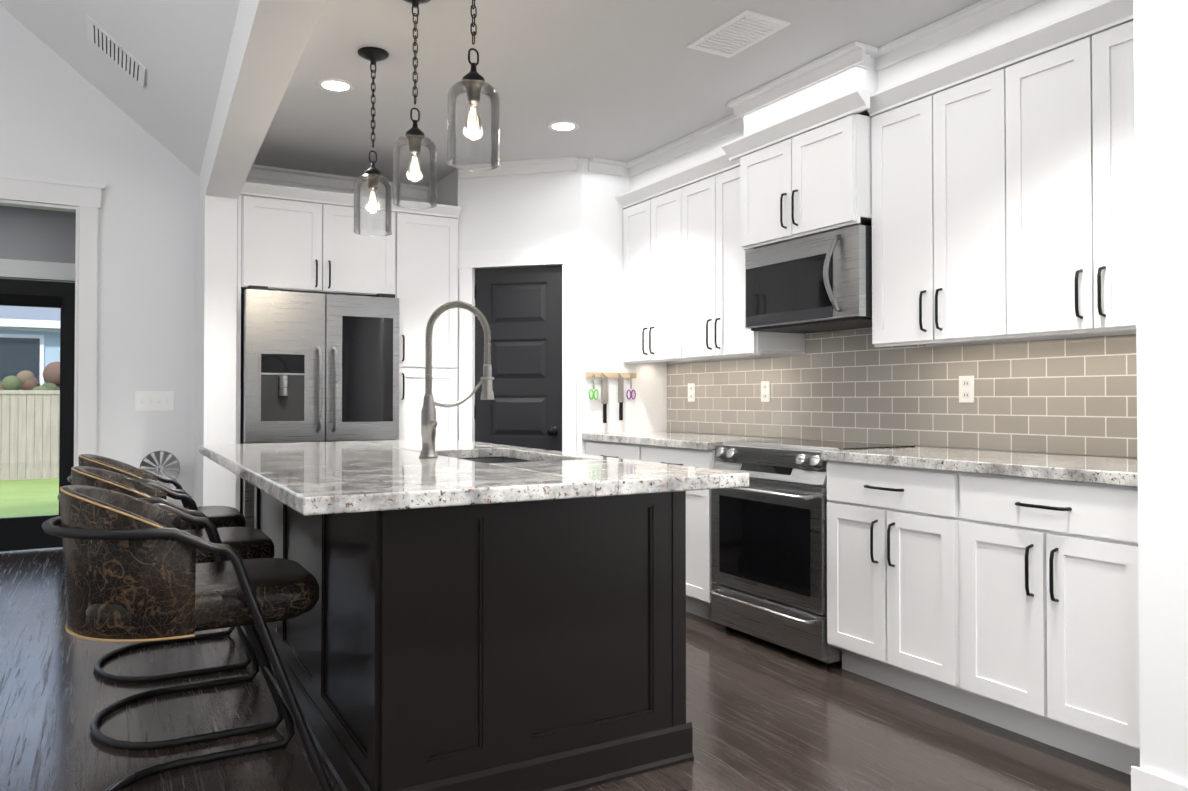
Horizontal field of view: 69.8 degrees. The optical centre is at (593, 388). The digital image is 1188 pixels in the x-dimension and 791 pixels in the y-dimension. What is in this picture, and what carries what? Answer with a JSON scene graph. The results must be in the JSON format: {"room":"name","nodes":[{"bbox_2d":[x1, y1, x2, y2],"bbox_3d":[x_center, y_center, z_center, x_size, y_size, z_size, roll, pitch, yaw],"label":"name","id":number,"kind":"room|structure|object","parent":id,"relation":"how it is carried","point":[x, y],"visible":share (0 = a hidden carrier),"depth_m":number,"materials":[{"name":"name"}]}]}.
{"room":"kitchen","nodes":[
{"label":"kitchen","id":0,"kind":"room"},
{"bbox_2d":[0,0,981,186],"bbox_3d":[-1.841,-3.672,1.531,8.350,4.599,10.950,0,-1,-30],"label":"ceiling","id":1,"kind":"structure","parent":0,"point":[627,81],"depth_m":3.97,"materials":[{"name":"grey paint"}]},
{"bbox_2d":[86,15,145,87],"bbox_3d":[-2.406,-1.690,4.285,0.260,0.216,0.300,0,-1,-30],"label":"ceiling vent","id":2,"kind":"object","parent":1,"relation":"in","point":[115,51],"visible":1,"depth_m":4.26,"materials":[{"name":"white metal"}]},
{"bbox_2d":[199,0,325,206],"bbox_3d":[-0.311,-1.339,1.393,0.481,0.410,9.050,0,-1,-30],"label":"beam","id":3,"kind":"structure","parent":1,"relation":"attached to","point":[269,40],"depth_m":3.17,"materials":[{"name":"white"}]},
{"bbox_2d":[316,78,354,92],"bbox_3d":[-1.242,-1.455,4.092,0.180,0.006,0.180,0,-1,-30],"label":"recessed light","id":4,"kind":"object","parent":1,"relation":"in","point":[335,85],"visible":1,"depth_m":4.08,"materials":[{"name":"white plastic"}]},
{"bbox_2d":[353,47,391,235],"bbox_3d":[-0.962,-1.069,3.705,0.164,0.787,0.164,0,-1,-30],"label":"pendant light","id":5,"kind":"object","parent":1,"relation":"hanging from","point":[372,176],"visible":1,"depth_m":3.71,"materials":[{"name":"clear glass"}]},
{"bbox_2d":[392,0,436,208],"bbox_3d":[-0.665,-1.077,3.161,0.164,0.787,0.164,0,-1,-30],"label":"pendant light","id":6,"kind":"object","parent":1,"relation":"hanging from","point":[414,137],"visible":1,"depth_m":3.17,"materials":[{"name":"clear glass"}]},
{"bbox_2d":[446,0,499,170],"bbox_3d":[-0.372,-1.084,2.626,0.164,0.787,0.164,0,-1,-30],"label":"pendant light","id":7,"kind":"object","parent":1,"relation":"hanging from","point":[472,84],"visible":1,"depth_m":2.63,"materials":[{"name":"clear glass"}]},
{"bbox_2d":[547,121,579,131],"bbox_3d":[-0.169,-1.447,4.702,0.180,0.006,0.180,0,-1,-30],"label":"recessed light","id":8,"kind":"object","parent":1,"relation":"in","point":[563,126],"visible":1,"depth_m":4.70,"materials":[{"name":"white plastic"}]},
{"bbox_2d":[687,10,790,57],"bbox_3d":[0.593,-1.460,3.525,0.230,0.011,0.390,0,-1,-30],"label":"ceiling vent","id":9,"kind":"object","parent":1,"relation":"in","point":[740,32],"visible":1,"depth_m":3.50,"materials":[{"name":"white metal"}]},
{"bbox_2d":[0,547,1130,790],"bbox_3d":[-1.841,1.172,1.468,8.350,0.050,10.950,0,-1,-30],"label":"floor","id":10,"kind":"structure","parent":0,"point":[762,715],"depth_m":2.94,"materials":[{"name":"brown wood"}]},
{"bbox_2d":[67,454,250,682],"bbox_3d":[-1.875,0.726,3.669,0.683,0.900,0.595,0,-1,-30],"label":"bar stool","id":11,"kind":"object","parent":10,"relation":"on","point":[222,516],"visible":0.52,"depth_m":3.58,"materials":[{"name":"grey metal"}]},
{"bbox_2d":[139,450,179,484],"bbox_3d":[-2.604,0.779,5.092,0.216,0.825,0.265,0,-1,-30],"label":"decor","id":12,"kind":"object","parent":10,"relation":"on","point":[149,457],"visible":0.5,"depth_m":5.03,"materials":[{"name":"grey metal"}]},
{"bbox_2d":[57,466,282,749],"bbox_3d":[-1.504,0.718,3.017,0.683,0.900,0.595,0,-1,-30],"label":"bar stool","id":13,"kind":"object","parent":10,"relation":"on","point":[247,543],"visible":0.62,"depth_m":2.94,"materials":[{"name":"grey metal"}]},
{"bbox_2d":[42,485,332,790],"bbox_3d":[-1.133,0.709,2.365,0.683,0.900,0.595,0,-1,-30],"label":"bar stool","id":14,"kind":"object","parent":10,"relation":"on","point":[134,571],"visible":1,"depth_m":2.14,"materials":[{"name":"brown leather"}]},
{"bbox_2d":[254,486,273,668],"bbox_3d":[-0.999,0.742,3.960,0.988,0.876,0.795,0,-1,-30],"label":"base cabinet","id":15,"kind":"object","parent":10,"relation":"on","point":[263,502],"depth_m":3.84,"materials":[{"name":"black wood"}]},
{"bbox_2d":[240,285,398,527],"bbox_3d":[-1.739,0.300,5.281,0.880,1.755,0.782,0,-1,-30],"label":"refrigerator","id":16,"kind":"object","parent":10,"relation":"on","point":[317,367],"visible":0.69,"depth_m":4.97,"materials":[{"name":"grey metal"}]},
{"bbox_2d":[273,457,526,721],"bbox_3d":[-0.663,0.735,3.369,0.988,0.876,0.846,0,-1,-30],"label":"base cabinet","id":17,"kind":"object","parent":10,"relation":"on","point":[289,524],"depth_m":3.23,"materials":[{"name":"black wood"}]},
{"bbox_2d":[395,200,459,439],"bbox_3d":[-1.217,0.016,5.691,0.410,2.372,0.648,0,-1,-30],"label":"tall cabinet","id":18,"kind":"object","parent":10,"relation":"on","point":[428,237],"depth_m":5.42,"materials":[{"name":"white wood"}]},
{"bbox_2d":[306,461,693,790],"bbox_3d":[-0.325,0.727,2.775,0.988,0.876,0.799,0,-1,-30],"label":"base cabinet","id":19,"kind":"object","parent":10,"relation":"on","point":[539,645],"depth_m":2.43,"materials":[{"name":"black wood"}]},
{"bbox_2d":[199,439,748,515],"bbox_3d":[-0.700,0.273,3.210,1.235,0.040,2.470,0,-1,-30],"label":"countertop","id":20,"kind":"structure","parent":19,"relation":"on","point":[315,478],"depth_m":2.40,"materials":[{"name":"stone"}]},
{"bbox_2d":[419,300,493,457],"bbox_3d":[-0.499,-0.038,3.152,0.290,0.580,0.104,0,-1,-30],"label":"faucet","id":21,"kind":"object","parent":20,"relation":"on","point":[429,422],"visible":1,"depth_m":3.11,"materials":[{"name":"silver metal"}]},
{"bbox_2d":[464,457,530,463],"bbox_3d":[-0.375,0.411,3.260,0.416,0.230,0.816,0,-1,-30],"label":"island sink","id":22,"kind":"object","parent":20,"relation":"in","point":[496,460],"visible":0.02,"depth_m":3.67,"materials":[{"name":"silver metal"}]},
{"bbox_2d":[586,440,629,458],"bbox_3d":[0.390,0.758,5.155,0.628,0.876,0.711,0,-1,-30],"label":"base cabinet","id":23,"kind":"object","parent":10,"relation":"on","point":[598,448],"depth_m":5.06,"materials":[{"name":"white wood"}]},
{"bbox_2d":[630,444,724,625],"bbox_3d":[0.673,0.752,4.658,0.628,0.876,0.710,0,-1,-30],"label":"base cabinet","id":24,"kind":"object","parent":10,"relation":"on","point":[699,582],"depth_m":4.32,"materials":[{"name":"white wood"}]},
{"bbox_2d":[709,439,915,666],"bbox_3d":[0.977,0.718,3.979,0.634,0.924,0.762,0,-1,-30],"label":"range oven","id":25,"kind":"object","parent":10,"relation":"on","point":[769,549],"visible":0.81,"depth_m":3.80,"materials":[{"name":"silver metal"}]},
{"bbox_2d":[827,461,933,701],"bbox_3d":[1.404,0.735,3.373,0.628,0.876,0.706,0,-1,-30],"label":"base cabinet","id":26,"kind":"object","parent":10,"relation":"on","point":[880,518],"depth_m":3.27,"materials":[{"name":"white wood"}]},
{"bbox_2d":[934,470,1139,774],"bbox_3d":[1.684,0.728,2.880,0.628,0.876,0.705,0,-1,-30],"label":"base cabinet","id":27,"kind":"object","parent":10,"relation":"on","point":[1010,603],"depth_m":2.71,"materials":[{"name":"white wood"}]},
{"bbox_2d":[582,431,1137,486],"bbox_3d":[1.028,0.284,4.020,0.648,0.040,3.326,0,-1,-30],"label":"countertop","id":28,"kind":"structure","parent":27,"relation":"on","point":[1120,471],"depth_m":3.11,"materials":[{"name":"stone"}]},
{"bbox_2d":[0,0,1187,784],"bbox_3d":[-1.841,-2.352,1.514,8.350,7.000,10.950,0,-1,-30],"label":"wall","id":29,"kind":"structure","parent":0,"point":[166,282],"depth_m":4.99,"materials":[{"name":"white paint"}]},
{"bbox_2d":[0,278,74,551],"bbox_3d":[-4.664,0.194,6.093,1.637,2.029,0.138,0,-1,-30],"label":"french door","id":30,"kind":"structure","parent":29,"relation":"in","point":[26,532],"depth_m":6.40,"materials":[{"name":"black glass"}]},
{"bbox_2d":[0,173,104,466],"bbox_3d":[-3.923,-0.017,4.564,2.236,2.410,0.133,0,-1,-30],"label":"door frame","id":31,"kind":"structure","parent":29,"relation":"attached to","point":[85,198],"depth_m":5.03,"materials":[{"name":"white wood"}]},
{"bbox_2d":[135,391,173,410],"bbox_3d":[-2.693,0.077,5.215,0.208,0.117,0.016,0,-1,-30],"label":"switch plate","id":32,"kind":"object","parent":29,"relation":"attached to","point":[154,400],"visible":1,"depth_m":5.21,"materials":[{"name":"white plastic"}]},
{"bbox_2d":[237,181,399,300],"bbox_3d":[-1.786,-0.875,5.379,0.896,0.598,0.648,0,-1,-30],"label":"upper cabinet","id":33,"kind":"object","parent":29,"relation":"attached to","point":[296,239],"depth_m":5.07,"materials":[{"name":"white wood"}]},
{"bbox_2d":[247,164,428,198],"bbox_3d":[-1.764,-1.399,5.738,1.330,0.074,0.059,0,-1,-30],"label":"crown molding","id":34,"kind":"structure","parent":29,"relation":"attached to","point":[257,171],"depth_m":5.69,"materials":[{"name":"white wood"}]},
{"bbox_2d":[456,156,577,178],"bbox_3d":[-0.496,-1.403,5.412,0.607,0.074,0.607,0,-1,-30],"label":"crown molding","id":35,"kind":"structure","parent":29,"relation":"attached to","point":[559,164],"depth_m":5.40,"materials":[{"name":"white wood"}]},
{"bbox_2d":[474,265,561,451],"bbox_3d":[-0.475,0.208,5.446,0.455,1.967,0.468,0,-1,-30],"label":"pantry door","id":36,"kind":"structure","parent":29,"relation":"in","point":[520,308],"depth_m":5.44,"materials":[{"name":"black wood"}]},
{"bbox_2d":[458,245,578,452],"bbox_3d":[-0.488,0.154,5.416,0.599,2.090,0.599,0,-1,-30],"label":"door frame","id":37,"kind":"structure","parent":29,"relation":"attached to","point":[568,256],"depth_m":5.38,"materials":[{"name":"white wood"}]},
{"bbox_2d":[585,372,635,422],"bbox_3d":[0.112,0.059,5.402,0.370,0.320,0.024,0,-1,-30],"label":"rail","id":38,"kind":"object","parent":29,"relation":"attached to","point":[604,376],"visible":1,"depth_m":5.38,"materials":[{"name":"beige wood"}]},
{"bbox_2d":[619,176,683,363],"bbox_3d":[0.510,-0.709,5.247,0.349,1.042,0.703,0,-1,-30],"label":"upper cabinet","id":39,"kind":"object","parent":29,"relation":"attached to","point":[646,210],"depth_m":5.21,"materials":[{"name":"white wood"}]},
{"bbox_2d":[615,119,743,176],"bbox_3d":[0.526,-1.409,4.924,0.069,0.074,1.300,0,-1,-30],"label":"crown molding","id":40,"kind":"structure","parent":29,"relation":"attached to","point":[716,131],"depth_m":4.99,"materials":[{"name":"white wood"}]},
{"bbox_2d":[671,148,805,359],"bbox_3d":[0.798,-0.716,4.740,0.349,1.042,0.703,0,-1,-30],"label":"upper cabinet","id":41,"kind":"object","parent":29,"relation":"attached to","point":[708,271],"depth_m":4.67,"materials":[{"name":"white wood"}]},
{"bbox_2d":[723,41,874,123],"bbox_3d":[0.918,-1.422,3.974,0.070,0.074,0.860,0,-1,-30],"label":"crown molding","id":42,"kind":"structure","parent":29,"relation":"attached to","point":[859,54],"depth_m":3.90,"materials":[{"name":"white wood"}]},
{"bbox_2d":[735,92,870,247],"bbox_3d":[1.117,-0.990,4.082,0.449,0.512,0.760,0,-1,-30],"label":"upper cabinet","id":43,"kind":"object","parent":29,"relation":"attached to","point":[806,174],"depth_m":3.89,"materials":[{"name":"white wood"}]},
{"bbox_2d":[745,225,871,333],"bbox_3d":[1.096,-0.496,4.063,0.477,0.405,0.754,0,-1,-30],"label":"microwave","id":44,"kind":"object","parent":43,"relation":"attached to","point":[821,282],"visible":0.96,"depth_m":3.92,"materials":[{"name":"silver metal"}]},
{"bbox_2d":[667,328,1136,457],"bbox_3d":[1.307,-0.013,4.183,0.007,0.553,3.326,0,-1,-30],"label":"tile backsplash","id":45,"kind":"structure","parent":29,"relation":"attached to","point":[1078,396],"depth_m":3.83,"materials":[{"name":"beige tile"}]},
{"bbox_2d":[688,383,694,401],"bbox_3d":[0.615,0.026,5.382,0.007,0.115,0.072,0,-1,-30],"label":"electrical outlet plate","id":46,"kind":"object","parent":45,"relation":"attached to","point":[691,386],"depth_m":5.37,"materials":[{"name":"white plastic"}]},
{"bbox_2d":[761,381,769,401],"bbox_3d":[0.961,0.018,4.773,0.007,0.115,0.072,0,-1,-30],"label":"electrical outlet plate","id":47,"kind":"object","parent":45,"relation":"attached to","point":[765,385],"depth_m":4.77,"materials":[{"name":"white plastic"}]},
{"bbox_2d":[959,376,973,402],"bbox_3d":[1.599,0.003,3.652,0.007,0.115,0.072,0,-1,-30],"label":"electrical outlet plate","id":48,"kind":"object","parent":45,"relation":"attached to","point":[966,389],"depth_m":3.65,"materials":[{"name":"white plastic"}]},
{"bbox_2d":[867,52,1035,343],"bbox_3d":[1.522,-0.733,3.467,0.349,1.042,0.698,0,-1,-30],"label":"upper cabinet","id":49,"kind":"object","parent":29,"relation":"attached to","point":[926,221],"depth_m":3.42,"materials":[{"name":"white wood"}]},
{"bbox_2d":[865,0,1044,71],"bbox_3d":[1.532,-1.432,3.156,0.069,0.074,1.290,0,-1,-30],"label":"crown molding","id":50,"kind":"structure","parent":29,"relation":"attached to","point":[973,17],"depth_m":3.39,"materials":[{"name":"white wood"}]},
{"bbox_2d":[983,0,1135,335],"bbox_3d":[1.808,-0.739,2.965,0.349,1.042,0.698,0,-1,-30],"label":"upper cabinet","id":51,"kind":"object","parent":29,"relation":"attached to","point":[987,193],"depth_m":2.95,"materials":[{"name":"white wood"}]},
{"bbox_2d":[1131,766,1187,790],"bbox_3d":[-2.912,1.122,3.352,8.148,0.100,6.414,0,-1,-30],"label":"baseboard","id":52,"kind":"structure","parent":29,"relation":"attached to","point":[1143,779],"depth_m":2.34,"materials":[{"name":"white wood"}]},
{"label":"outside","id":53,"kind":"structure","parent":0,"visible":0},
{"bbox_2d":[0,468,58,549],"bbox_3d":[-20.980,1.766,26.879,50.000,0.530,52.140,0,-1,-30],"label":"lawn","id":54,"kind":"structure","parent":53,"point":[53,509],"depth_m":14.14,"materials":[{"name":"green plant"}]},
{"bbox_2d":[0,390,59,479],"bbox_3d":[-13.722,0.930,16.160,20.012,1.820,0.090,0,-1,-30],"label":"fence","id":55,"kind":"object","parent":54,"relation":"on","point":[32,452],"depth_m":17.38,"materials":[{"name":"beige wood"}]},
{"bbox_2d":[0,361,59,469],"bbox_3d":[-13.270,0.603,20.414,15.000,2.586,1.701,0,-1,-30],"label":"shrubs","id":56,"kind":"object","parent":54,"relation":"on","point":[22,380],"depth_m":20.36,"materials":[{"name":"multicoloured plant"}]},
{"bbox_2d":[0,278,72,389],"bbox_3d":[-18.129,-1.581,25.956,20.000,7.100,8.640,0,-1,-30],"label":"house","id":57,"kind":"structure","parent":54,"relation":"on","point":[30,336],"depth_m":23.08,"materials":[{"name":"blue"}]}
]}

